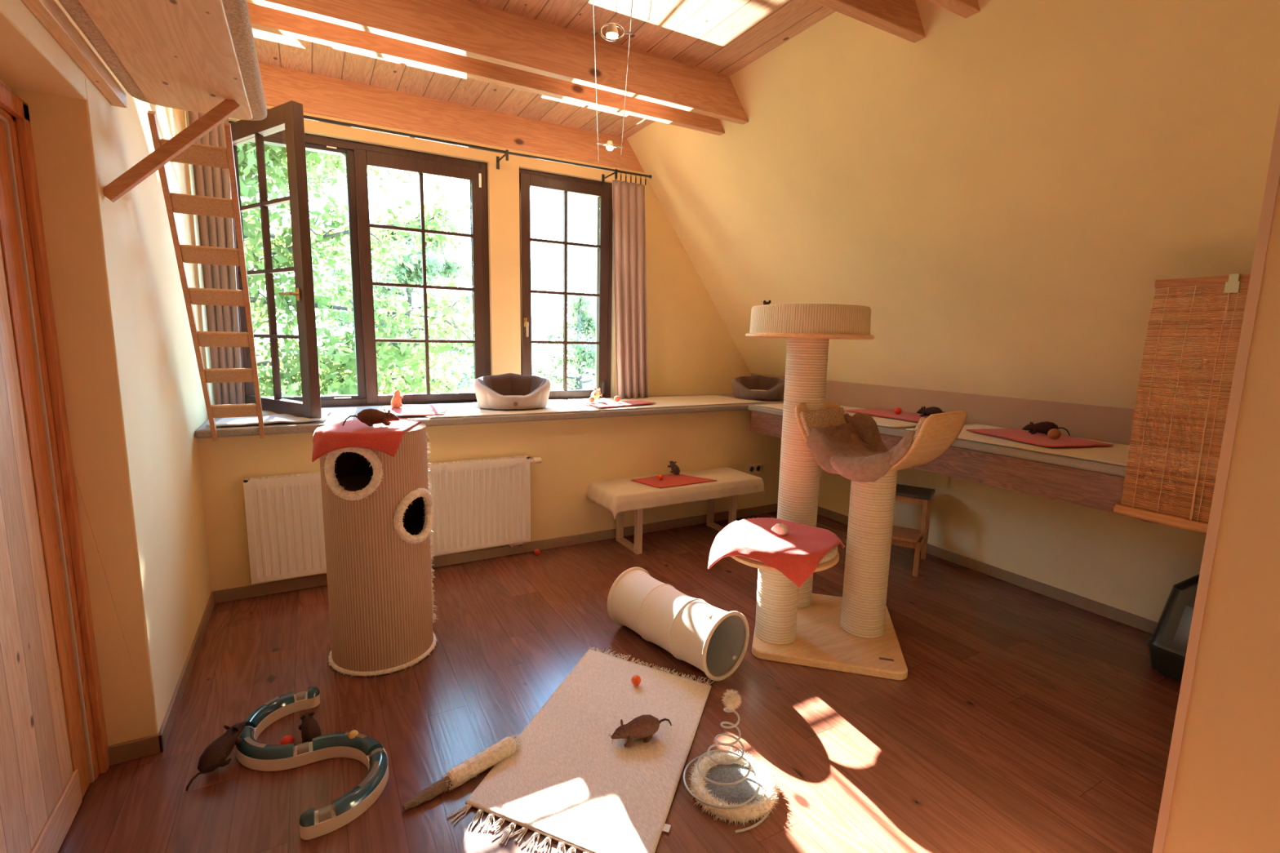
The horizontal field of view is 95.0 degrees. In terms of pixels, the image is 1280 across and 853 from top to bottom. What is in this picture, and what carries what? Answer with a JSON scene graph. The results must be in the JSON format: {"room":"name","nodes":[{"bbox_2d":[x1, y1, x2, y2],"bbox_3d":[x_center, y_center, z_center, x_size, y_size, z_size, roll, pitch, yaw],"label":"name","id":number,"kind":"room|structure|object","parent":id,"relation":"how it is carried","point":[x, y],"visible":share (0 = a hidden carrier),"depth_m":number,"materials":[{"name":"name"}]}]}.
{"room":"cat playroom","nodes":[
{"label":"cat playroom","id":0,"kind":"room"},
{"bbox_2d":[0,79,12,91],"bbox_3d":[-0.738,0.452,-0.349,0.250,2.180,4.991,-4,10,-29],"label":"wall","id":1,"kind":"structure","parent":0,"point":[1,81],"depth_m":1.67,"materials":[{"name":"beige paint"}]},
{"bbox_2d":[0,82,110,852],"bbox_3d":[-1.605,0.192,1.393,0.110,2.143,1.077,-4,10,-29],"label":"door","id":2,"kind":"structure","parent":1,"relation":"in","point":[54,740],"depth_m":1.69,"materials":[{"name":"brown wood"}]},
{"bbox_2d":[0,0,214,746],"bbox_3d":[-1.163,-0.178,0.532,0.400,3.146,7.100,-4,10,-29],"label":"wall","id":3,"kind":"structure","parent":0,"point":[135,405],"depth_m":2.00,"materials":[{"name":"beige paint"}]},
{"bbox_2d":[107,733,164,765],"bbox_3d":[-1.772,1.136,2.065,0.147,0.070,0.012,-4,10,-29],"label":"baseboard","id":4,"kind":"structure","parent":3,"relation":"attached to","point":[147,746],"depth_m":2.06,"materials":[{"name":"brown wood"}]},
{"bbox_2d":[22,0,266,202],"bbox_3d":[-1.111,-0.839,1.238,0.467,0.447,2.250,-4,10,-29],"label":"shelf","id":5,"kind":"object","parent":3,"relation":"attached to","point":[194,55],"visible":0.94,"depth_m":1.71,"materials":[{"name":"brown wood"}]},
{"bbox_2d":[158,591,214,752],"bbox_3d":[-2.037,1.039,2.672,0.012,0.070,1.345,-4,10,-29],"label":"baseboard","id":6,"kind":"structure","parent":3,"relation":"attached to","point":[166,726],"depth_m":2.48,"materials":[{"name":"brown wood"}]},
{"bbox_2d":[197,105,781,591],"bbox_3d":[-0.726,-0.772,4.582,5.148,3.140,1.176,-4,10,-29],"label":"wall","id":7,"kind":"structure","parent":0,"point":[691,350],"depth_m":4.48,"materials":[{"name":"beige paint"}]},
{"bbox_2d":[228,100,490,418],"bbox_3d":[-1.746,-0.996,3.835,1.713,1.815,0.869,-4,10,-29],"label":"window","id":8,"kind":"structure","parent":7,"relation":"in","point":[282,126],"depth_m":4.03,"materials":[{"name":"brown wood"}]},
{"bbox_2d":[243,455,542,584],"bbox_3d":[-1.431,0.557,3.664,1.696,0.642,0.089,-4,10,-29],"label":"radiator","id":9,"kind":"object","parent":7,"relation":"attached to","point":[481,503],"visible":0.64,"depth_m":3.70,"materials":[{"name":"white metal"}]},
{"bbox_2d":[243,455,529,482],"bbox_3d":[-1.456,0.250,3.584,1.604,0.012,0.060,-4,10,-29],"label":"grille","id":10,"kind":"object","parent":9,"relation":"attached to","point":[521,459],"depth_m":3.68,"materials":[{"name":"white metal"}]},
{"bbox_2d":[257,62,644,172],"bbox_3d":[-1.348,-2.211,4.266,3.113,0.247,0.115,-4,10,-29],"label":"ceiling beam","id":11,"kind":"structure","parent":7,"relation":"attached to","point":[318,94],"depth_m":4.15,"materials":[{"name":"brown wood"}]},
{"bbox_2d":[266,108,652,186],"bbox_3d":[-1.282,-1.948,4.149,3.030,0.090,0.253,-4,10,-29],"label":"curtain rod","id":12,"kind":"object","parent":7,"relation":"attached to","point":[506,152],"visible":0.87,"depth_m":4.08,"materials":[{"name":"black metal"}]},
{"bbox_2d":[187,111,244,404],"bbox_3d":[-2.495,-0.982,3.491,0.189,1.815,0.052,-4,10,-29],"label":"curtain","id":13,"kind":"object","parent":12,"relation":"hanging from","point":[209,181],"visible":0.48,"depth_m":3.48,"materials":[{"name":"brown fabric"}]},
{"bbox_2d":[612,171,648,399],"bbox_3d":[-0.071,-1.136,4.859,0.373,1.819,0.082,-4,10,-30],"label":"curtain","id":14,"kind":"object","parent":12,"relation":"hanging from","point":[628,198],"visible":0.99,"depth_m":4.87,"materials":[{"name":"brown fabric"}]},
{"bbox_2d":[195,393,783,438],"bbox_3d":[-0.601,-0.137,4.472,4.387,0.045,0.859,-4,10,-29],"label":"windowsill","id":15,"kind":"structure","parent":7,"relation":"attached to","point":[337,414],"depth_m":3.80,"materials":[{"name":"grey stone"}]},
{"bbox_2d":[146,110,264,441],"bbox_3d":[-1.907,-0.541,2.666,0.254,1.364,0.939,-4,10,-29],"label":"ladder","id":16,"kind":"object","parent":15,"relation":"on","point":[200,154],"visible":0.98,"depth_m":2.53,"materials":[{"name":"brown wood"}]},
{"bbox_2d":[205,409,331,426],"bbox_3d":[-2.153,-0.059,3.487,0.539,0.022,0.647,-2,9,-21],"label":"blanket","id":17,"kind":"object","parent":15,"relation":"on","point":[268,417],"visible":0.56,"depth_m":3.34,"materials":[{"name":"fabric"}]},
{"bbox_2d":[402,399,600,418],"bbox_3d":[-1.018,-0.134,4.198,1.302,0.011,0.770,-4,10,-29],"label":"blanket","id":18,"kind":"object","parent":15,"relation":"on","point":[553,406],"visible":0.62,"depth_m":4.08,"materials":[{"name":"beige fabric"}]},
{"bbox_2d":[382,404,449,416],"bbox_3d":[-1.466,-0.111,3.933,0.462,0.012,0.561,-4,10,-29],"label":"towel","id":19,"kind":"object","parent":18,"relation":"on","point":[424,410],"visible":0.94,"depth_m":3.91,"materials":[{"name":"red fabric"}]},
{"bbox_2d":[391,389,403,408],"bbox_3d":[-1.647,-0.153,3.976,0.067,0.209,0.104,-6,11,-40],"label":"plush rat","id":20,"kind":"object","parent":19,"relation":"on","point":[396,402],"visible":0.83,"depth_m":3.95,"materials":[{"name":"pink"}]},
{"bbox_2d":[473,373,551,409],"bbox_3d":[-0.906,-0.253,4.176,0.532,0.233,0.417,-1,9,-17],"label":"bed","id":21,"kind":"object","parent":18,"relation":"on","point":[508,391],"visible":1,"depth_m":4.12,"materials":[{"name":"grey fabric"}]},
{"bbox_2d":[568,395,766,410],"bbox_3d":[0.233,-0.211,4.887,1.557,0.010,0.740,-4,10,-29],"label":"blanket","id":22,"kind":"object","parent":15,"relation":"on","point":[704,400],"visible":0.9,"depth_m":4.84,"materials":[{"name":"beige fabric"}]},
{"bbox_2d":[591,387,602,399],"bbox_3d":[-0.346,-0.235,4.626,0.070,0.146,0.200,-2,9,-19],"label":"plush rat","id":23,"kind":"object","parent":22,"relation":"on","point":[596,393],"visible":0.89,"depth_m":4.58,"materials":[{"name":"yellow"}]},
{"bbox_2d":[586,400,655,408],"bbox_3d":[-0.143,-0.174,4.495,0.554,0.011,0.296,-5,10,-34],"label":"towel","id":24,"kind":"object","parent":22,"relation":"on","point":[602,404],"visible":0.99,"depth_m":4.49,"materials":[{"name":"red fabric"}]},
{"bbox_2d":[588,396,594,402],"bbox_3d":[-0.370,-0.205,4.489,0.044,0.043,0.044,-4,10,-29],"label":"ball","id":25,"kind":"object","parent":24,"relation":"on","point":[591,399],"visible":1,"depth_m":4.47,"materials":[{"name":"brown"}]},
{"bbox_2d":[613,395,620,401],"bbox_3d":[-0.178,-0.214,4.562,0.048,0.047,0.048,-4,10,-29],"label":"ball","id":26,"kind":"object","parent":24,"relation":"on","point":[616,398],"visible":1,"depth_m":4.54,"materials":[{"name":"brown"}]},
{"bbox_2d":[732,375,784,400],"bbox_3d":[1.055,-0.347,5.222,0.472,0.203,0.378,3,9,11],"label":"bed","id":27,"kind":"object","parent":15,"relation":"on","point":[761,388],"visible":0.98,"depth_m":5.16,"materials":[{"name":"fabric"}]},
{"bbox_2d":[212,503,777,603],"bbox_3d":[-0.450,0.827,4.307,4.391,0.070,0.012,-4,10,-29],"label":"baseboard","id":28,"kind":"structure","parent":7,"relation":"attached to","point":[282,586],"depth_m":4.04,"materials":[{"name":"brown wood"}]},
{"bbox_2d":[519,168,613,399],"bbox_3d":[-0.601,-1.126,4.867,0.819,1.816,0.147,-4,10,-29],"label":"window","id":29,"kind":"structure","parent":7,"relation":"in","point":[528,179],"depth_m":4.86,"materials":[{"name":"brown wood"}]},
{"bbox_2d":[592,0,599,166],"bbox_3d":[-0.199,-1.764,2.519,0.004,0.021,4.584,1,9,-4],"label":"cable","id":30,"kind":"object","parent":7,"relation":"attached to","point":[593,0],"visible":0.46,"depth_m":3.04,"materials":[{"name":"silver metal"}]},
{"bbox_2d":[595,140,623,151],"bbox_3d":[-0.218,-2.036,4.256,0.207,0.064,0.078,-3,9,-23],"label":"spotlight","id":31,"kind":"object","parent":30,"relation":"hanging from","point":[609,145],"visible":1,"depth_m":4.24,"materials":[{"name":"silver metal"}]},
{"bbox_2d":[591,22,632,41],"bbox_3d":[-0.126,-1.785,2.655,0.186,0.089,0.058,1,9,-4],"label":"spotlight","id":32,"kind":"object","parent":30,"relation":"hanging from","point":[611,33],"visible":1,"depth_m":2.64,"materials":[{"name":"silver metal"}]},
{"bbox_2d":[619,0,632,168],"bbox_3d":[-0.038,-1.765,2.524,0.004,0.049,4.762,1,9,-3],"label":"cable","id":33,"kind":"object","parent":7,"relation":"attached to","point":[632,0],"visible":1,"depth_m":3.05,"materials":[{"name":"silver metal"}]},
{"bbox_2d":[747,463,761,474],"bbox_3d":[0.989,0.365,5.043,0.144,0.076,0.014,-4,10,-29],"label":"wall socket","id":34,"kind":"object","parent":7,"relation":"attached to","point":[753,468],"visible":0.94,"depth_m":5.04,"materials":[{"name":"white plastic"}]},
{"bbox_2d":[252,0,835,138],"bbox_3d":[0.387,-1.915,1.359,4.200,0.120,7.500,-4,10,-29],"label":"ceiling","id":35,"kind":"structure","parent":0,"point":[722,37],"depth_m":3.33,"materials":[{"name":"brown wood"}]},
{"bbox_2d":[57,511,1181,852],"bbox_3d":[0.757,1.281,2.084,5.200,0.120,7.500,-4,10,-29],"label":"floor","id":36,"kind":"structure","parent":0,"point":[1021,720],"depth_m":2.34,"materials":[{"name":"brown wood"}]},
{"bbox_2d":[185,720,250,791],"bbox_3d":[-1.450,1.133,2.027,0.078,0.149,0.230,3,9,11],"label":"plush rat","id":37,"kind":"object","parent":36,"relation":"on","point":[215,756],"visible":0.98,"depth_m":2.00,"materials":[{"name":"black fabric"}]},
{"bbox_2d":[279,735,294,744],"bbox_3d":[-1.281,1.147,2.130,0.048,0.047,0.048,-4,10,-29],"label":"ball","id":38,"kind":"object","parent":36,"relation":"on","point":[286,740],"visible":0.64,"depth_m":2.12,"materials":[{"name":"red plastic"}]},
{"bbox_2d":[235,687,388,839],"bbox_3d":[-1.168,1.144,2.079,0.764,0.072,0.334,8,11,38],"label":"track","id":39,"kind":"object","parent":36,"relation":"on","point":[253,754],"visible":0.96,"depth_m":2.04,"materials":[{"name":"white plastic"}]},
{"bbox_2d":[298,710,320,742],"bbox_3d":[-1.214,1.132,2.162,0.063,0.118,0.188,-6,11,-40],"label":"plush rat","id":40,"kind":"object","parent":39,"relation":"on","point":[309,728],"visible":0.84,"depth_m":2.15,"materials":[{"name":"black"}]},
{"bbox_2d":[348,729,358,738],"bbox_3d":[-1.030,1.111,2.110,0.034,0.034,0.034,-4,10,-29],"label":"ball","id":41,"kind":"object","parent":39,"relation":"on","point":[353,734],"visible":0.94,"depth_m":2.10,"materials":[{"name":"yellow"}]},
{"bbox_2d":[320,422,438,677],"bbox_3d":[-1.210,0.541,2.729,0.486,1.089,0.494,-4,10,-29],"label":"barrel","id":42,"kind":"object","parent":36,"relation":"on","point":[378,510],"visible":0.94,"depth_m":2.57,"materials":[{"name":"beige fabric"}]},
{"bbox_2d":[311,417,422,462],"bbox_3d":[-1.218,0.055,2.632,0.381,0.123,0.488,0,9,-8],"label":"cloth","id":43,"kind":"object","parent":42,"relation":"on","point":[328,437],"visible":0.81,"depth_m":2.45,"materials":[{"name":"red fabric"}]},
{"bbox_2d":[342,408,399,426],"bbox_3d":[-1.179,-0.042,2.581,0.232,0.075,0.070,-1,9,-17],"label":"plush rat","id":44,"kind":"object","parent":43,"relation":"on","point":[370,416],"visible":1,"depth_m":2.56,"materials":[{"name":"black fabric"}]},
{"bbox_2d":[402,733,522,811],"bbox_3d":[-0.591,1.177,2.008,0.440,0.081,0.072,-7,12,-44],"label":"toy","id":45,"kind":"object","parent":36,"relation":"on","point":[471,767],"visible":1,"depth_m":1.99,"materials":[{"name":"beige fabric"}]},
{"bbox_2d":[533,549,540,555],"bbox_3d":[-0.713,0.871,4.069,0.042,0.041,0.042,-4,10,-29],"label":"ball","id":46,"kind":"object","parent":36,"relation":"on","point":[536,552],"visible":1,"depth_m":4.05,"materials":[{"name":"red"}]},
{"bbox_2d":[445,646,714,852],"bbox_3d":[-0.109,1.173,2.222,0.690,0.014,1.172,4,9,19],"label":"woven rug","id":47,"kind":"object","parent":36,"relation":"on","point":[567,783],"visible":0.98,"depth_m":2.06,"materials":[{"name":"beige fabric"}]},
{"bbox_2d":[631,675,640,685],"bbox_3d":[-0.017,1.099,2.539,0.042,0.041,0.042,-4,10,-29],"label":"ball","id":48,"kind":"object","parent":47,"relation":"on","point":[636,680],"visible":1,"depth_m":2.53,"materials":[{"name":"orange plastic"}]},
{"bbox_2d":[608,715,671,746],"bbox_3d":[0.011,1.131,2.206,0.257,0.082,0.078,-2,9,-19],"label":"plush rat","id":49,"kind":"object","parent":47,"relation":"on","point":[643,726],"visible":1,"depth_m":2.17,"materials":[{"name":"black fabric"}]},
{"bbox_2d":[615,495,737,554],"bbox_3d":[0.288,0.630,4.436,1.240,0.452,0.395,-4,10,-29],"label":"bench","id":50,"kind":"object","parent":36,"relation":"on","point":[637,548],"visible":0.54,"depth_m":4.36,"materials":[{"name":"white wood"}]},
{"bbox_2d":[586,466,765,519],"bbox_3d":[0.294,0.482,4.411,1.327,0.165,0.472,-4,10,-29],"label":"cloth","id":51,"kind":"object","parent":50,"relation":"on","point":[622,495],"visible":0.9,"depth_m":4.21,"materials":[{"name":"beige fabric"}]},
{"bbox_2d":[631,473,717,488],"bbox_3d":[0.247,0.398,4.375,0.582,0.008,0.336,-4,10,-29],"label":"towel","id":52,"kind":"object","parent":51,"relation":"on","point":[671,480],"visible":0.96,"depth_m":4.34,"materials":[{"name":"red fabric"}]},
{"bbox_2d":[657,474,663,479],"bbox_3d":[0.152,0.373,4.344,0.042,0.041,0.042,-4,10,-29],"label":"ball","id":53,"kind":"object","parent":52,"relation":"on","point":[660,477],"visible":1,"depth_m":4.33,"materials":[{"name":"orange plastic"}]},
{"bbox_2d":[667,461,679,475],"bbox_3d":[0.263,0.344,4.507,0.063,0.180,0.127,9,11,41],"label":"plush rat","id":54,"kind":"object","parent":52,"relation":"on","point":[675,469],"visible":0.96,"depth_m":4.48,"materials":[{"name":"black fabric"}]},
{"bbox_2d":[607,567,749,680],"bbox_3d":[0.169,0.939,2.862,0.314,0.314,0.674,-6,11,-41],"label":"tunnel","id":55,"kind":"object","parent":36,"relation":"on","point":[713,640],"visible":1,"depth_m":2.75,"materials":[{"name":"white fabric"}]},
{"bbox_2d":[683,688,780,833],"bbox_3d":[0.317,1.074,1.960,0.325,0.363,0.325,-4,10,-29],"label":"toy","id":56,"kind":"object","parent":36,"relation":"on","point":[732,786],"visible":1,"depth_m":1.96,"materials":[{"name":"grey fabric"}]},
{"bbox_2d":[730,303,966,680],"bbox_3d":[1.018,0.239,2.987,1.070,1.684,1.051,4,9,17],"label":"cat tree","id":57,"kind":"object","parent":36,"relation":"on","point":[854,632],"visible":0.89,"depth_m":2.89,"materials":[{"name":"beige fabric"}]},
{"bbox_2d":[763,300,771,304],"bbox_3d":[0.681,-0.630,3.112,0.048,0.075,0.084,9,12,42],"label":"mouse","id":58,"kind":"object","parent":57,"relation":"on","point":[764,301],"visible":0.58,"depth_m":3.08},
{"bbox_2d":[707,517,844,587],"bbox_3d":[0.639,0.614,2.861,0.582,0.187,0.519,8,11,38],"label":"cloth","id":59,"kind":"object","parent":57,"relation":"on","point":[797,554],"visible":0.93,"depth_m":2.74,"materials":[{"name":"red fabric"}]},
{"bbox_2d":[771,520,789,535],"bbox_3d":[0.684,0.497,2.852,0.069,0.066,0.067,-4,10,-32],"label":"ball","id":60,"kind":"object","parent":59,"relation":"on","point":[780,529],"visible":1,"depth_m":2.83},
{"bbox_2d":[746,546,837,564],"bbox_3d":[0.689,0.562,2.875,0.532,0.056,0.532,-4,10,-29],"label":"cushion","id":61,"kind":"object","parent":57,"relation":"on","point":[831,557],"depth_m":2.69,"materials":[{"name":"fabric"}]},
{"bbox_2d":[806,422,915,482],"bbox_3d":[1.160,0.102,2.880,0.428,0.277,0.557,-5,11,-37],"label":"fleece blanket","id":62,"kind":"object","parent":57,"relation":"on","point":[856,451],"depth_m":2.90,"materials":[{"name":"fabric"}]},
{"bbox_2d":[891,484,935,577],"bbox_3d":[1.738,0.691,4.064,0.460,0.503,0.470,7,10,32],"label":"step stool","id":63,"kind":"object","parent":36,"relation":"on","point":[915,539],"visible":0.52,"depth_m":3.94,"materials":[{"name":"brown wood"}]},
{"bbox_2d":[1146,573,1199,683],"bbox_3d":[2.686,0.926,2.623,0.430,0.500,0.530,-4,10,-29],"label":"box","id":64,"kind":"object","parent":36,"relation":"on","point":[1168,643],"visible":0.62,"depth_m":2.68,"materials":[{"name":"black plastic"}]},
{"bbox_2d":[626,0,1279,417],"bbox_3d":[1.650,-1.179,3.640,1.752,1.960,4.200,-4,10,-29],"label":"wall","id":65,"kind":"structure","parent":0,"point":[1006,190],"depth_m":2.99,"materials":[{"name":"beige paint"}]},
{"bbox_2d":[247,2,724,135],"bbox_3d":[-0.788,-2.051,3.274,3.113,0.247,0.062,-4,10,-29],"label":"beam","id":66,"kind":"structure","parent":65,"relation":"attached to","point":[262,18],"depth_m":3.17,"materials":[{"name":"brown wood"}]},
{"bbox_2d":[246,0,748,124],"bbox_3d":[-0.666,-2.016,3.057,3.113,0.247,0.062,-4,10,-29],"label":"beam","id":67,"kind":"structure","parent":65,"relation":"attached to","point":[466,28],"depth_m":3.08,"materials":[{"name":"brown wood"}]},
{"bbox_2d":[808,0,925,42],"bbox_3d":[-0.050,-1.840,1.967,3.113,0.247,0.063,-4,10,-29],"label":"beam","id":68,"kind":"structure","parent":65,"relation":"attached to","point":[900,18],"depth_m":2.59,"materials":[{"name":"brown wood"}]},
{"bbox_2d":[927,0,979,17],"bbox_3d":[0.073,-1.804,1.748,3.113,0.247,0.067,-4,10,-29],"label":"beam","id":69,"kind":"structure","parent":65,"relation":"attached to","point":[964,8],"depth_m":2.46,"materials":[{"name":"brown wood"}]},
{"bbox_2d":[1113,273,1250,533],"bbox_3d":[2.408,-0.084,2.321,0.359,1.021,0.642,-4,10,-29],"label":"bamboo blind","id":70,"kind":"object","parent":65,"relation":"attached to","point":[1233,283],"visible":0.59,"depth_m":2.38,"materials":[{"name":"brown wood"}]},
{"bbox_2d":[817,466,1206,622],"bbox_3d":[2.249,0.448,4.241,0.300,0.950,4.200,-4,10,-29],"label":"wall","id":71,"kind":"structure","parent":0,"point":[1126,563],"depth_m":3.52,"materials":[{"name":"beige paint"}]},
{"bbox_2d":[750,410,1213,534],"bbox_3d":[2.024,0.169,3.549,0.729,0.174,3.300,-4,10,-29],"label":"shelf","id":72,"kind":"object","parent":71,"relation":"attached to","point":[1090,489],"visible":0.34,"depth_m":2.95,"materials":[{"name":"brown wood"}]},
{"bbox_2d":[747,403,1213,492],"bbox_3d":[2.014,0.056,3.546,0.737,0.044,3.335,-4,10,-29],"label":"pad","id":73,"kind":"object","parent":72,"relation":"on","point":[1062,460],"visible":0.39,"depth_m":2.93,"materials":[{"name":"grey fabric"}]},
{"bbox_2d":[755,403,918,427],"bbox_3d":[1.552,-0.100,4.333,0.677,0.010,1.328,-4,10,-29],"label":"blanket","id":74,"kind":"object","parent":73,"relation":"on","point":[880,420],"visible":0.23,"depth_m":3.95,"materials":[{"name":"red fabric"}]},
{"bbox_2d":[844,408,928,422],"bbox_3d":[1.831,-0.084,4.168,0.401,0.011,0.670,-4,10,-29],"label":"towel","id":75,"kind":"object","parent":74,"relation":"on","point":[904,415],"visible":0.71,"depth_m":4.18,"materials":[{"name":"red fabric"}]},
{"bbox_2d":[893,407,902,414],"bbox_3d":[1.820,-0.112,4.140,0.052,0.051,0.052,-4,10,-29],"label":"ball","id":76,"kind":"object","parent":75,"relation":"on","point":[897,411],"visible":1,"depth_m":4.12,"materials":[{"name":"red"}]},
{"bbox_2d":[916,406,945,417],"bbox_3d":[2.008,-0.099,4.019,0.070,0.075,0.232,-6,11,-39],"label":"plush rat","id":77,"kind":"object","parent":75,"relation":"on","point":[928,411],"visible":0.84,"depth_m":4.01,"materials":[{"name":"black fabric"}]},
{"bbox_2d":[906,423,1217,480],"bbox_3d":[2.312,0.116,2.994,0.678,0.010,1.682,-4,10,-29],"label":"blanket","id":78,"kind":"object","parent":73,"relation":"on","point":[1117,454],"visible":0.37,"depth_m":2.94,"materials":[{"name":"beige fabric"}]},
{"bbox_2d":[966,428,1113,447],"bbox_3d":[2.209,0.059,3.269,0.436,0.012,0.571,-1,9,-13],"label":"towel","id":79,"kind":"object","parent":78,"relation":"on","point":[1020,435],"visible":0.85,"depth_m":3.19,"materials":[{"name":"red fabric"}]},
{"bbox_2d":[1020,421,1070,435],"bbox_3d":[2.312,0.008,3.345,0.232,0.075,0.070,4,9,20],"label":"plush rat","id":80,"kind":"object","parent":79,"relation":"on","point":[1042,427],"visible":0.94,"depth_m":3.33,"materials":[{"name":"black fabric"}]},
{"bbox_2d":[1047,428,1061,439],"bbox_3d":[2.227,0.041,3.154,0.060,0.059,0.060,-4,10,-29],"label":"ball","id":81,"kind":"object","parent":79,"relation":"on","point":[1054,433],"visible":1,"depth_m":3.13,"materials":[{"name":"brown"}]},
{"bbox_2d":[751,373,1223,457],"bbox_3d":[2.261,-0.136,4.154,0.300,0.230,4.200,-4,10,-29],"label":"trim","id":82,"kind":"structure","parent":71,"relation":"on","point":[1099,423],"depth_m":3.70,"materials":[{"name":"brown wood"}]},
{"bbox_2d":[817,506,1157,634],"bbox_3d":[2.293,0.945,3.896,0.012,0.070,3.424,-4,10,-29],"label":"baseboard","id":83,"kind":"structure","parent":71,"relation":"attached to","point":[1135,621],"depth_m":3.60,"materials":[{"name":"grey wood"}]},
{"bbox_2d":[1163,178,1279,852],"bbox_3d":[2.980,-0.102,0.448,2.750,3.190,2.900,-4,10,-29],"label":"wall","id":84,"kind":"structure","parent":0,"point":[1226,797],"depth_m":1.06,"materials":[{"name":"beige paint"}]},
{"bbox_2d":[1152,103,1279,852],"bbox_3d":[1.079,-0.204,1.035,0.015,3.140,0.015,-4,10,-29],"label":"trim","id":85,"kind":"structure","parent":84,"relation":"attached to","point":[1273,172],"depth_m":1.08,"materials":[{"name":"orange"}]},
{"label":"outside","id":86,"kind":"structure","parent":0,"visible":0},
{"bbox_2d":[257,358,595,395],"bbox_3d":[-21.861,-4.574,59.572,140.000,0.100,114.700,-4,10,-29],"label":"ground","id":87,"kind":"structure","parent":86,"point":[534,362],"depth_m":83.35,"materials":[{"name":"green plant"}]},
{"bbox_2d":[236,142,475,396],"bbox_3d":[-6.031,-2.592,7.339,7.347,12.124,8.423,-7,12,-43],"label":"tree","id":88,"kind":"object","parent":87,"relation":"on","point":[338,375],"visible":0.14,"depth_m":7.39,"materials":[{"name":"green plant"}]},
{"bbox_2d":[285,210,474,393],"bbox_3d":[-6.473,-2.098,17.195,7.012,8.188,5.580,6,10,31],"label":"tree","id":89,"kind":"object","parent":87,"relation":"on","point":[444,268],"visible":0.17,"depth_m":16.34,"materials":[{"name":"green plant"}]},
{"bbox_2d":[532,283,595,390],"bbox_3d":[-2.183,-1.694,20.771,5.995,6.506,5.038,-4,10,-33],"label":"tree","id":90,"kind":"object","parent":87,"relation":"on","point":[577,303],"visible":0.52,"depth_m":19.69,"materials":[{"name":"green plant"}]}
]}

